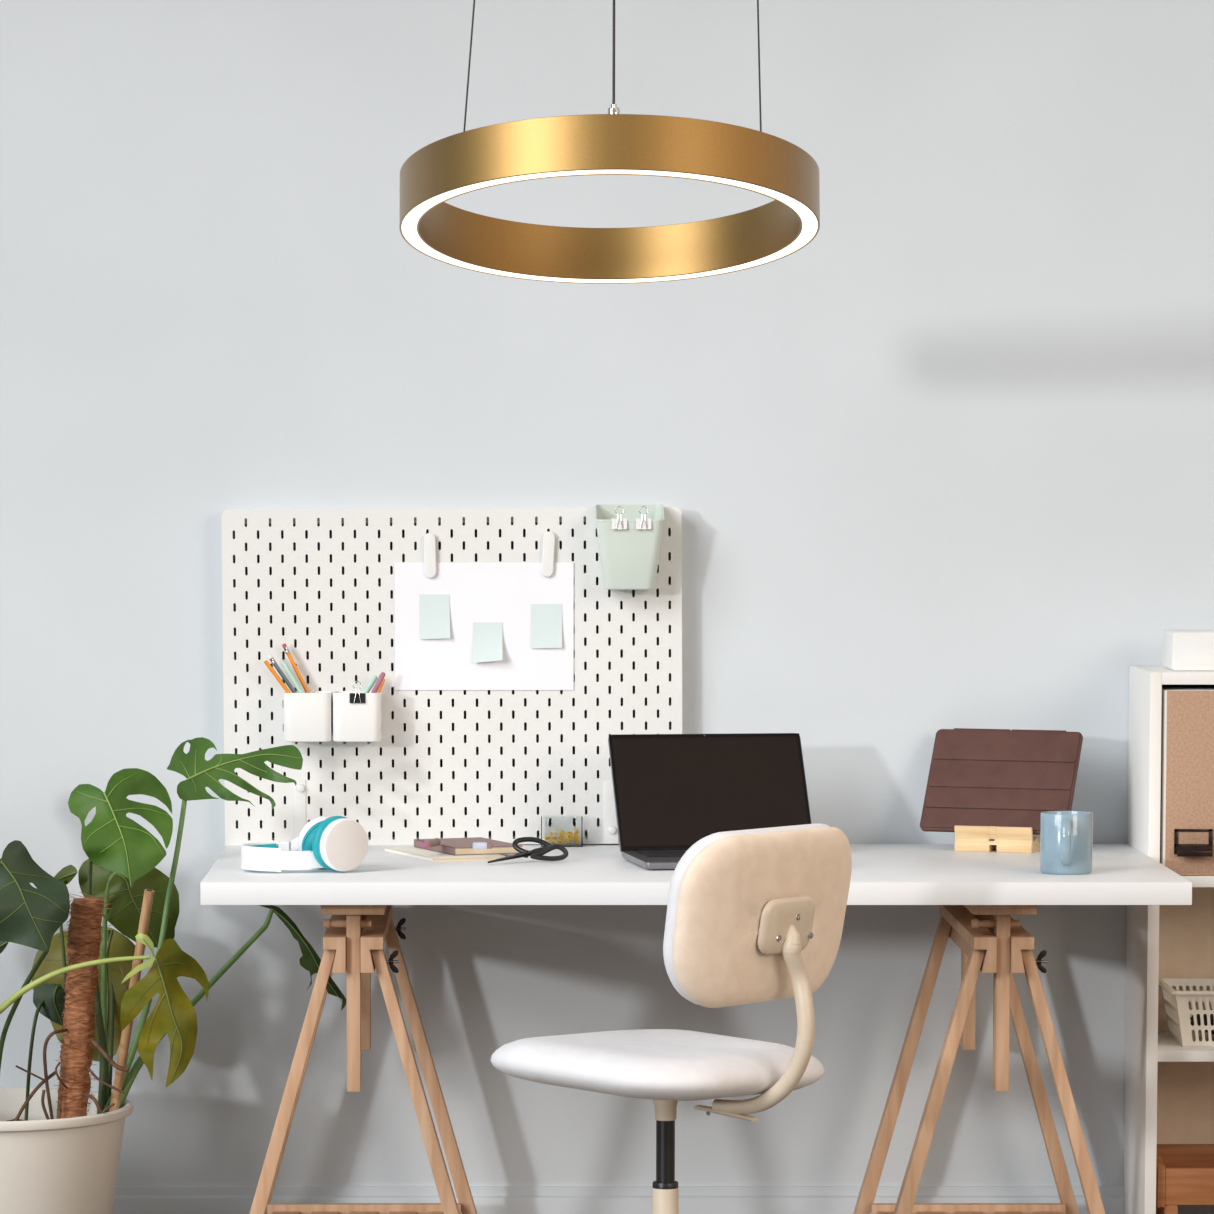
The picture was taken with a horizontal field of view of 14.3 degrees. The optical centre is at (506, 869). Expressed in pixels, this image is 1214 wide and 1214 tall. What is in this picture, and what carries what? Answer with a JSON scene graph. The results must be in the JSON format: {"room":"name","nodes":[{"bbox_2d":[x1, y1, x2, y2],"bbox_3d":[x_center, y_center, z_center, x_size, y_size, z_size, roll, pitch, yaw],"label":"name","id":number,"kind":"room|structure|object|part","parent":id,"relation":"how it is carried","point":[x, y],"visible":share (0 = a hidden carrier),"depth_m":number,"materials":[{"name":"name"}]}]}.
{"room":"home office","nodes":[
{"label":"home office","id":0,"kind":"room"},
{"bbox_2d":[0,0,1213,1185],"bbox_3d":[0.100,-0.916,8.067,6.600,3.200,0.120,0,5,0],"label":"wall","id":1,"kind":"structure","parent":0,"point":[943,458],"depth_m":8.02,"materials":[{"name":"paint"}]},
{"bbox_2d":[112,1186,1213,1213],"bbox_3d":[0.100,0.607,8.131,6.600,0.153,0.026,0,5,0],"label":"baseboard","id":2,"kind":"structure","parent":1,"relation":"attached to","point":[127,1199],"depth_m":8.12,"materials":[{"name":"paint"}]},
{"bbox_3d":[0.100,-2.496,7.155,6.600,0.100,1.675,0,5,0],"label":"ceiling","id":3,"kind":"structure","parent":0,"visible":0},
{"bbox_2d":[399,0,819,283],"bbox_3d":[0.146,-1.632,6.852,0.601,1.571,0.601,0,5,5],"label":"pendant lamp","id":4,"kind":"object","parent":3,"relation":"hanging from","point":[612,143],"visible":1,"depth_m":6.78,"materials":[{"name":"gold metal"}]},
{"bbox_3d":[0.146,-0.953,6.908,0.599,0.078,0.599,0,-8,0],"label":"ring frame","id":5,"kind":"part","parent":4,"relation":"part of","materials":[{"name":"gold metal"}]},
{"bbox_3d":[0.100,0.914,5.984,6.600,0.100,4.575,0,5,0],"label":"floor","id":6,"kind":"structure","parent":0,"visible":0},
{"bbox_2d":[0,1087,132,1213],"bbox_3d":[-0.811,0.544,7.752,0.425,0.342,0.425,0,5,0],"label":"pot","id":7,"kind":"object","parent":6,"relation":"on","point":[60,1151],"depth_m":7.61,"materials":[{"name":"ceramic"}]},
{"bbox_2d":[0,737,345,1213],"bbox_3d":[-0.680,0.255,7.729,0.836,0.923,0.431,0,5,0],"label":"monstera","id":8,"kind":"object","parent":6,"relation":"on","point":[60,1147],"visible":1,"depth_m":7.66,"materials":[{"name":"plant"}]},
{"bbox_3d":[-0.767,0.253,7.667,0.138,0.269,0.019,4,7,43],"label":"stem","id":9,"kind":"part","parent":8,"relation":"part of","materials":[{"name":"green plant"}]},
{"bbox_3d":[-0.756,0.294,7.811,0.072,0.220,0.029,-4,6,-38],"label":"stem","id":10,"kind":"part","parent":8,"relation":"part of","materials":[{"name":"green plant"}]},
{"bbox_3d":[-0.719,0.210,7.815,0.016,0.388,0.086,0,5,0],"label":"stem","id":11,"kind":"part","parent":8,"relation":"part of","materials":[{"name":"green plant"}]},
{"bbox_3d":[-0.694,0.189,7.606,0.270,0.114,0.019,1,5,10],"label":"stem","id":12,"kind":"part","parent":8,"relation":"part of","materials":[{"name":"green plant"}]},
{"bbox_3d":[-0.647,0.141,7.733,0.032,0.540,0.127,-1,5,-11],"label":"stem","id":13,"kind":"part","parent":8,"relation":"part of","materials":[{"name":"green plant"}]},
{"bbox_3d":[-0.643,0.204,7.817,0.027,0.404,0.056,0,5,0],"label":"stem","id":14,"kind":"part","parent":8,"relation":"part of","materials":[{"name":"green plant"}]},
{"bbox_3d":[-0.645,0.253,7.859,0.014,0.302,0.128,0,5,-4],"label":"stem","id":15,"kind":"part","parent":8,"relation":"part of","materials":[{"name":"green plant"}]},
{"bbox_3d":[-0.585,0.135,7.756,0.147,0.554,0.066,0,5,0],"label":"stem","id":16,"kind":"part","parent":8,"relation":"part of","materials":[{"name":"green plant"}]},
{"bbox_3d":[-0.514,0.236,7.818,0.297,0.340,0.027,-3,5,-28],"label":"stem","id":17,"kind":"part","parent":8,"relation":"part of","materials":[{"name":"green plant"}]},
{"bbox_2d":[249,905,476,1213],"bbox_3d":[-0.235,0.369,7.721,0.442,0.696,0.617,0,5,0],"label":"trestle","id":18,"kind":"object","parent":6,"relation":"on","point":[354,938],"visible":0.77,"depth_m":7.44,"materials":[{"name":"brown wood"}]},
{"bbox_3d":[-0.359,0.429,7.460,0.194,0.620,0.038,0,5,0],"label":"leg","id":19,"kind":"part","parent":18,"relation":"part of","materials":[{"name":"brown wood"}]},
{"bbox_3d":[-0.359,0.385,7.989,0.194,0.620,0.038,0,5,0],"label":"leg","id":20,"kind":"part","parent":18,"relation":"part of","materials":[{"name":"brown wood"}]},
{"bbox_3d":[-0.235,0.202,7.440,0.021,0.275,0.045,0,5,0],"label":"height post","id":21,"kind":"part","parent":18,"relation":"part of","materials":[{"name":"brown wood"}]},
{"bbox_3d":[-0.235,0.565,7.974,0.319,0.030,0.018,0,5,0],"label":"shelf rail","id":22,"kind":"part","parent":18,"relation":"part of","materials":[{"name":"brown wood"}]},
{"bbox_3d":[-0.235,0.158,7.970,0.021,0.275,0.045,0,5,0],"label":"height post","id":23,"kind":"part","parent":18,"relation":"part of","materials":[{"name":"brown wood"}]},
{"bbox_3d":[-0.112,0.429,7.460,0.194,0.620,0.038,0,5,0],"label":"leg","id":24,"kind":"part","parent":18,"relation":"part of","materials":[{"name":"brown wood"}]},
{"bbox_3d":[-0.112,0.385,7.989,0.194,0.620,0.038,0,5,0],"label":"leg","id":25,"kind":"part","parent":18,"relation":"part of","materials":[{"name":"brown wood"}]},
{"bbox_2d":[200,844,1191,904],"bbox_3d":[0.286,0.005,7.691,1.500,0.034,0.750,0,5,0],"label":"tabletop","id":26,"kind":"object","parent":18,"relation":"on","point":[590,874],"visible":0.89,"depth_m":7.35,"materials":[{"name":"white laminate"}]},
{"bbox_2d":[241,816,367,871],"bbox_3d":[-0.315,-0.042,7.517,0.198,0.087,0.136,0,5,0],"label":"headphones","id":27,"kind":"object","parent":26,"relation":"on","point":[334,843],"visible":1,"depth_m":7.48,"materials":[{"name":"white plastic"}]},
{"bbox_2d":[297,816,328,868],"bbox_3d":[-0.286,-0.043,7.547,0.082,0.083,0.075,0,5,0],"label":"ear cup","id":28,"kind":"object","parent":27,"relation":"on","point":[304,841],"depth_m":7.53,"materials":[{"name":"plastic"}]},
{"bbox_2d":[312,816,367,870],"bbox_3d":[-0.258,-0.041,7.487,0.086,0.086,0.076,0,5,0],"label":"ear cup","id":29,"kind":"object","parent":27,"relation":"on","point":[339,843],"depth_m":7.47,"materials":[{"name":"white plastic"}]},
{"bbox_2d":[385,847,505,861],"bbox_3d":[-0.101,-0.026,7.820,0.125,0.006,0.225,-2,5,-21],"label":"notebook","id":30,"kind":"object","parent":26,"relation":"on","point":[414,852],"visible":0.77,"depth_m":7.75,"materials":[{"name":"beige paper"}]},
{"bbox_2d":[414,837,522,854],"bbox_3d":[-0.063,-0.039,7.853,0.118,0.012,0.190,-2,5,-21],"label":"notebook","id":31,"kind":"object","parent":30,"relation":"on","point":[452,846],"visible":0.84,"depth_m":7.79,"materials":[{"name":"brown paper"}]},
{"bbox_2d":[421,838,440,848],"bbox_3d":[-0.121,-0.043,7.748,0.013,0.013,0.078,1,5,15],"label":"marker pen","id":32,"kind":"object","parent":31,"relation":"on","point":[427,844],"visible":1,"depth_m":7.73,"materials":[{"name":"pink plastic"}]},
{"bbox_2d":[473,842,492,848],"bbox_3d":[-0.039,-0.039,7.714,0.031,0.010,0.016,-1,5,-6],"label":"eraser","id":33,"kind":"object","parent":31,"relation":"on","point":[476,845],"visible":1,"depth_m":7.71,"materials":[{"name":"white rubber"}]},
{"bbox_2d":[222,507,681,845],"bbox_3d":[-0.090,-0.321,8.028,0.767,0.566,0.049,0,5,0],"label":"pegboard","id":34,"kind":"object","parent":26,"relation":"on","point":[296,811],"visible":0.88,"depth_m":8.02,"materials":[{"name":"white metal"}]},
{"bbox_3d":[-0.342,-0.136,8.023,0.013,0.013,0.007,0,5,0],"label":"knob","id":35,"kind":"part","parent":34,"relation":"part of","materials":[{"name":"white plastic"}]},
{"bbox_2d":[283,691,331,741],"bbox_3d":[-0.328,-0.254,7.981,0.078,0.080,0.076,0,5,0],"label":"cup","id":36,"kind":"object","parent":34,"relation":"hanging from","point":[307,717],"visible":1,"depth_m":7.94,"materials":[{"name":"white plastic"}]},
{"bbox_2d":[264,660,290,692],"bbox_3d":[-0.363,-0.296,7.970,0.077,0.099,0.007,1,5,9],"label":"pencil","id":37,"kind":"object","parent":36,"relation":"in","point":[266,662],"visible":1,"depth_m":7.97,"materials":[{"name":"orange wood"}]},
{"bbox_2d":[268,655,296,692],"bbox_3d":[-0.356,-0.300,7.982,0.079,0.109,0.008,1,5,9],"label":"pencil","id":38,"kind":"object","parent":36,"relation":"in","point":[272,660],"visible":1,"depth_m":7.98,"materials":[{"name":"wood"}]},
{"bbox_2d":[281,661,303,692],"bbox_3d":[-0.340,-0.294,7.978,0.065,0.101,0.007,1,5,11],"label":"pen","id":39,"kind":"object","parent":36,"relation":"in","point":[284,664],"visible":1,"depth_m":7.98,"materials":[{"name":"green plastic"}]},
{"bbox_2d":[282,643,309,692],"bbox_3d":[-0.337,-0.308,7.993,0.070,0.132,0.008,1,5,10],"label":"pencil","id":40,"kind":"object","parent":36,"relation":"in","point":[284,645],"visible":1,"depth_m":7.99,"materials":[{"name":"wood"}]},
{"bbox_2d":[333,691,381,741],"bbox_3d":[-0.247,-0.254,7.981,0.079,0.080,0.076,0,5,0],"label":"cup","id":41,"kind":"object","parent":34,"relation":"hanging from","point":[352,722],"visible":1,"depth_m":7.94,"materials":[{"name":"white plastic"}]},
{"bbox_2d":[350,681,364,702],"bbox_3d":[-0.245,-0.293,7.941,0.026,0.037,0.011,0,5,0],"label":"binder clip","id":42,"kind":"object","parent":41,"relation":"attached to","point":[355,697],"visible":1,"depth_m":7.94,"materials":[{"name":"black metal"}]},
{"bbox_3d":[-0.245,-0.293,7.937,0.016,0.036,0.004,0,5,0],"label":"wire handle","id":43,"kind":"part","parent":42,"relation":"part of","materials":[{"name":"silver metal"}]},
{"bbox_2d":[363,675,377,692],"bbox_3d":[-0.235,-0.289,7.988,0.046,0.064,0.009,-1,5,-16],"label":"pen","id":44,"kind":"object","parent":41,"relation":"in","point":[373,680],"visible":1,"depth_m":7.99,"materials":[{"name":"green plastic"}]},
{"bbox_2d":[371,672,384,692],"bbox_3d":[-0.220,-0.290,7.975,0.042,0.071,0.009,-2,5,-18],"label":"pen","id":45,"kind":"object","parent":41,"relation":"in","point":[382,675],"visible":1,"depth_m":7.97,"materials":[{"name":"pink plastic"}]},
{"bbox_2d":[377,679,384,692],"bbox_3d":[-0.215,-0.289,7.997,0.030,0.056,0.006,-2,5,-26],"label":"pencil","id":46,"kind":"object","parent":41,"relation":"in","point":[383,681],"visible":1,"depth_m":8.00,"materials":[{"name":"orange wood"}]},
{"bbox_2d":[424,533,435,577],"bbox_3d":[-0.127,-0.520,7.995,0.020,0.074,0.016,-1,5,0],"label":"clip","id":47,"kind":"object","parent":34,"relation":"attached to","point":[429,538],"visible":1,"depth_m":7.99,"materials":[{"name":"white plastic"}]},
{"bbox_2d":[394,562,573,689],"bbox_3d":[-0.038,-0.403,8.004,0.296,0.211,0.001,0,5,0],"label":"paper sheet","id":48,"kind":"object","parent":34,"relation":"attached to","point":[504,593],"visible":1,"depth_m":8.01,"materials":[{"name":"white paper"}]},
{"bbox_2d":[420,595,449,638],"bbox_3d":[-0.119,-0.418,7.998,0.051,0.074,0.008,0,5,0],"label":"sticky note","id":49,"kind":"object","parent":48,"relation":"attached to","point":[434,609],"visible":1,"depth_m":8.00,"materials":[{"name":"paper"}]},
{"bbox_2d":[473,623,501,662],"bbox_3d":[-0.032,-0.375,7.996,0.049,0.067,0.020,0,5,0],"label":"sticky note","id":50,"kind":"object","parent":48,"relation":"attached to","point":[487,637],"visible":1,"depth_m":8.00,"materials":[{"name":"paper"}]},
{"bbox_2d":[531,604,561,648],"bbox_3d":[0.065,-0.403,8.000,0.051,0.074,0.006,0,5,0],"label":"sticky note","id":51,"kind":"object","parent":48,"relation":"attached to","point":[546,619],"visible":1,"depth_m":8.00,"materials":[{"name":"paper"}]},
{"bbox_2d":[541,531,554,576],"bbox_3d":[0.068,-0.522,7.995,0.023,0.075,0.016,0,5,0],"label":"clip","id":52,"kind":"object","parent":34,"relation":"attached to","point":[549,537],"visible":1,"depth_m":7.99,"materials":[{"name":"white plastic"}]},
{"bbox_3d":[0.175,-0.066,8.029,0.013,0.013,0.007,0,5,0],"label":"knob","id":53,"kind":"part","parent":34,"relation":"part of","materials":[{"name":"white plastic"}]},
{"bbox_2d":[595,505,663,589],"bbox_3d":[0.201,-0.531,7.956,0.113,0.139,0.076,0,5,0],"label":"bin","id":54,"kind":"object","parent":34,"relation":"hanging from","point":[629,558],"visible":1,"depth_m":7.93,"materials":[{"name":"green plastic"}]},
{"bbox_2d":[611,506,626,529],"bbox_3d":[0.184,-0.577,7.915,0.025,0.039,0.011,0,5,0],"label":"binder clip","id":55,"kind":"object","parent":54,"relation":"attached to","point":[620,523],"visible":1,"depth_m":7.91,"materials":[{"name":"white metal"}]},
{"bbox_3d":[0.184,-0.577,7.911,0.016,0.038,0.004,0,5,0],"label":"wire handle","id":56,"kind":"part","parent":55,"relation":"part of","materials":[{"name":"silver metal"}]},
{"bbox_2d":[636,506,650,529],"bbox_3d":[0.224,-0.577,7.915,0.025,0.039,0.011,0,5,0],"label":"binder clip","id":57,"kind":"object","parent":54,"relation":"attached to","point":[642,523],"visible":1,"depth_m":7.91,"materials":[{"name":"white metal"}]},
{"bbox_3d":[0.224,-0.577,7.911,0.016,0.038,0.004,0,5,0],"label":"wire handle","id":58,"kind":"part","parent":57,"relation":"part of","materials":[{"name":"silver metal"}]},
{"bbox_2d":[488,837,567,862],"bbox_3d":[0.023,-0.032,7.687,0.139,0.036,0.059,-2,5,-22],"label":"scissors","id":59,"kind":"object","parent":26,"relation":"on","point":[537,853],"visible":1,"depth_m":7.68,"materials":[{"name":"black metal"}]},
{"bbox_3d":[0.003,-0.019,7.665,0.089,0.011,0.015,-4,6,-40],"label":"blade","id":60,"kind":"part","parent":59,"relation":"part of","materials":[{"name":"black metal"}]},
{"bbox_3d":[0.004,-0.021,7.666,0.087,0.015,0.015,-4,6,-40],"label":"blade","id":61,"kind":"part","parent":59,"relation":"part of","materials":[{"name":"black metal"}]},
{"bbox_3d":[0.042,-0.038,7.705,0.066,0.028,0.027,0,5,0],"label":"loop handle","id":62,"kind":"part","parent":59,"relation":"part of","materials":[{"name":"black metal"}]},
{"bbox_3d":[0.067,-0.028,7.687,0.061,0.027,0.009,0,5,-5],"label":"loop handle","id":63,"kind":"part","parent":59,"relation":"part of","materials":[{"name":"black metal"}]},
{"bbox_2d":[541,816,582,846],"bbox_3d":[0.090,-0.064,8.009,0.069,0.049,0.034,0,5,0],"label":"clear box","id":64,"kind":"object","parent":26,"relation":"on","point":[566,831],"visible":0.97,"depth_m":7.99,"materials":[{"name":"plastic"}]},
{"bbox_2d":[608,733,811,869],"bbox_3d":[0.346,-0.111,7.712,0.318,0.193,0.355,-1,5,-8],"label":"laptop","id":65,"kind":"object","parent":26,"relation":"on","point":[672,792],"visible":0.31,"depth_m":7.82,"materials":[{"name":"metal"}]},
{"bbox_2d":[954,825,1039,852],"bbox_3d":[0.804,-0.053,7.922,0.129,0.042,0.073,2,5,20],"label":"tablet stand","id":66,"kind":"object","parent":26,"relation":"on","point":[967,838],"visible":0.98,"depth_m":7.89,"materials":[{"name":"brown wood"}]},
{"bbox_2d":[920,728,1082,834],"bbox_3d":[0.813,-0.146,7.949,0.250,0.165,0.108,2,5,22],"label":"tablet","id":67,"kind":"object","parent":66,"relation":"on","point":[977,777],"visible":0.87,"depth_m":7.94,"materials":[{"name":"brown leather"}]},
{"bbox_2d":[1040,811,1092,874],"bbox_3d":[0.865,-0.041,7.465,0.081,0.094,0.114,0,5,0],"label":"mug","id":68,"kind":"object","parent":26,"relation":"on","point":[1066,837],"visible":1,"depth_m":7.45,"materials":[{"name":"blue ceramic"}]},
{"bbox_3d":[0.858,-0.042,7.426,0.015,0.074,0.036,1,5,7],"label":"handle","id":69,"kind":"part","parent":68,"relation":"part of","materials":[{"name":"blue ceramic"}]},
{"bbox_2d":[490,823,851,1213],"bbox_3d":[0.221,0.348,7.095,0.556,0.843,0.529,3,6,34],"label":"office chair","id":70,"kind":"object","parent":6,"relation":"on","point":[753,915],"visible":1,"depth_m":6.92,"materials":[{"name":"white fabric"}]},
{"bbox_3d":[0.221,0.284,7.105,0.416,0.077,0.426,4,6,42],"label":"seat","id":71,"kind":"part","parent":70,"relation":"part of","materials":[{"name":"white fabric"}]},
{"bbox_3d":[0.319,0.354,7.037,0.108,0.015,0.024,4,6,42],"label":"tilt lever","id":72,"kind":"part","parent":70,"relation":"part of","materials":[{"name":"beige metal"}]},
{"bbox_2d":[663,823,829,1004],"bbox_3d":[0.359,0.063,6.946,0.081,0.251,0.369,4,6,42],"label":"backrest","id":73,"kind":"object","parent":70,"relation":"on","point":[748,913],"depth_m":6.87,"materials":[{"name":"beige fabric"}]},
{"bbox_3d":[0.371,0.226,6.979,0.047,0.263,0.179,-4,6,-40],"label":"stem","id":74,"kind":"part","parent":70,"relation":"part of","materials":[{"name":"beige metal"}]},
{"bbox_3d":[0.401,0.079,6.915,0.022,0.080,0.117,4,6,41],"label":"mounting plate","id":75,"kind":"part","parent":70,"relation":"part of","materials":[{"name":"beige plastic"}]},
{"bbox_2d":[782,924,800,953],"bbox_3d":[0.407,0.098,6.911,0.028,0.041,0.028,0,5,0],"label":"socket","id":76,"kind":"object","parent":70,"relation":"attached to","point":[791,933],"depth_m":6.90,"materials":[{"name":"beige plastic"}]},
{"bbox_2d":[853,905,1104,1213],"bbox_3d":[0.760,0.369,7.721,0.442,0.696,0.617,0,5,0],"label":"trestle","id":77,"kind":"object","parent":6,"relation":"on","point":[989,940],"visible":0.84,"depth_m":7.45,"materials":[{"name":"wood"}]},
{"bbox_3d":[0.637,0.385,7.989,0.194,0.620,0.038,0,5,0],"label":"leg","id":78,"kind":"part","parent":77,"relation":"part of","materials":[{"name":"brown wood"}]},
{"bbox_3d":[0.637,0.429,7.460,0.194,0.620,0.038,0,5,0],"label":"leg","id":79,"kind":"part","parent":77,"relation":"part of","materials":[{"name":"brown wood"}]},
{"bbox_3d":[0.760,0.565,7.974,0.319,0.030,0.018,0,5,0],"label":"shelf rail","id":80,"kind":"part","parent":77,"relation":"part of","materials":[{"name":"brown wood"}]},
{"bbox_3d":[0.760,0.158,7.970,0.021,0.275,0.045,0,5,0],"label":"height post","id":81,"kind":"part","parent":77,"relation":"part of","materials":[{"name":"brown wood"}]},
{"bbox_3d":[0.760,0.202,7.440,0.021,0.275,0.045,0,5,0],"label":"height post","id":82,"kind":"part","parent":77,"relation":"part of","materials":[{"name":"brown wood"}]},
{"bbox_3d":[0.884,0.385,7.989,0.194,0.620,0.038,0,5,0],"label":"leg","id":83,"kind":"part","parent":77,"relation":"part of","materials":[{"name":"brown wood"}]},
{"bbox_3d":[0.884,0.429,7.460,0.194,0.620,0.038,0,5,0],"label":"leg","id":84,"kind":"part","parent":77,"relation":"part of","materials":[{"name":"brown wood"}]},
{"bbox_2d":[1124,665,1213,1213],"bbox_3d":[1.236,0.183,7.962,0.400,1.028,0.268,0,5,0],"label":"shelf unit","id":85,"kind":"object","parent":6,"relation":"on","point":[1169,1085],"visible":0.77,"depth_m":7.96,"materials":[{"name":"white wood"}]},
{"bbox_3d":[1.045,0.183,7.962,0.018,1.028,0.268,0,5,0],"label":"panel","id":86,"kind":"part","parent":85,"relation":"part of","materials":[{"name":"white wood"}]},
{"bbox_2d":[1156,1144,1213,1213],"bbox_3d":[1.224,0.531,7.976,0.330,0.131,0.202,0,5,0],"label":"wooden crate","id":87,"kind":"object","parent":85,"relation":"on","point":[1184,1172],"visible":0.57,"depth_m":7.88,"materials":[{"name":"brown wood"}]},
{"bbox_3d":[1.065,0.503,7.973,0.012,0.076,0.202,0,5,0],"label":"panel","id":88,"kind":"part","parent":87,"relation":"part of","materials":[{"name":"brown wood"}]},
{"bbox_3d":[1.224,0.493,8.068,0.306,0.072,0.012,0,5,0],"label":"panel","id":89,"kind":"part","parent":87,"relation":"part of","materials":[{"name":"brown wood"}]},
{"bbox_3d":[1.224,0.515,7.881,0.306,0.060,0.012,0,5,0],"label":"panel","id":90,"kind":"part","parent":87,"relation":"part of","materials":[{"name":"brown wood"}]},
{"bbox_3d":[1.236,0.172,8.093,0.363,0.988,0.004,0,5,0],"label":"panel","id":91,"kind":"part","parent":85,"relation":"part of","materials":[{"name":"brown wood"}]},
{"bbox_2d":[1158,978,1213,1045],"bbox_3d":[1.225,0.234,7.972,0.290,0.093,0.209,0,5,0],"label":"basket","id":92,"kind":"object","parent":85,"relation":"on","point":[1178,1014],"visible":0.98,"depth_m":7.89,"materials":[{"name":"plastic"}]},
{"bbox_2d":[1160,685,1213,875],"bbox_3d":[1.236,-0.149,7.919,0.354,0.300,0.263,0,5,0],"label":"storage box","id":93,"kind":"object","parent":85,"relation":"on","point":[1187,713],"visible":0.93,"depth_m":7.81,"materials":[{"name":"brown cardboard"}]},
{"bbox_3d":[1.109,-0.031,7.804,0.057,0.019,0.016,0,5,0],"label":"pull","id":94,"kind":"part","parent":93,"relation":"part of","materials":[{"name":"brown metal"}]},
{"bbox_2d":[1162,630,1213,670],"bbox_3d":[1.207,-0.359,7.892,0.260,0.063,0.121,0,5,0],"label":"box","id":95,"kind":"object","parent":85,"relation":"on","point":[1182,650],"visible":1,"depth_m":7.83,"materials":[{"name":"plastic"}]},
{"bbox_3d":[1.207,-0.354,7.833,0.243,0.046,0.002,0,5,0],"label":"panel","id":96,"kind":"part","parent":95,"relation":"part of","materials":[{"name":"white plastic"}]}
]}

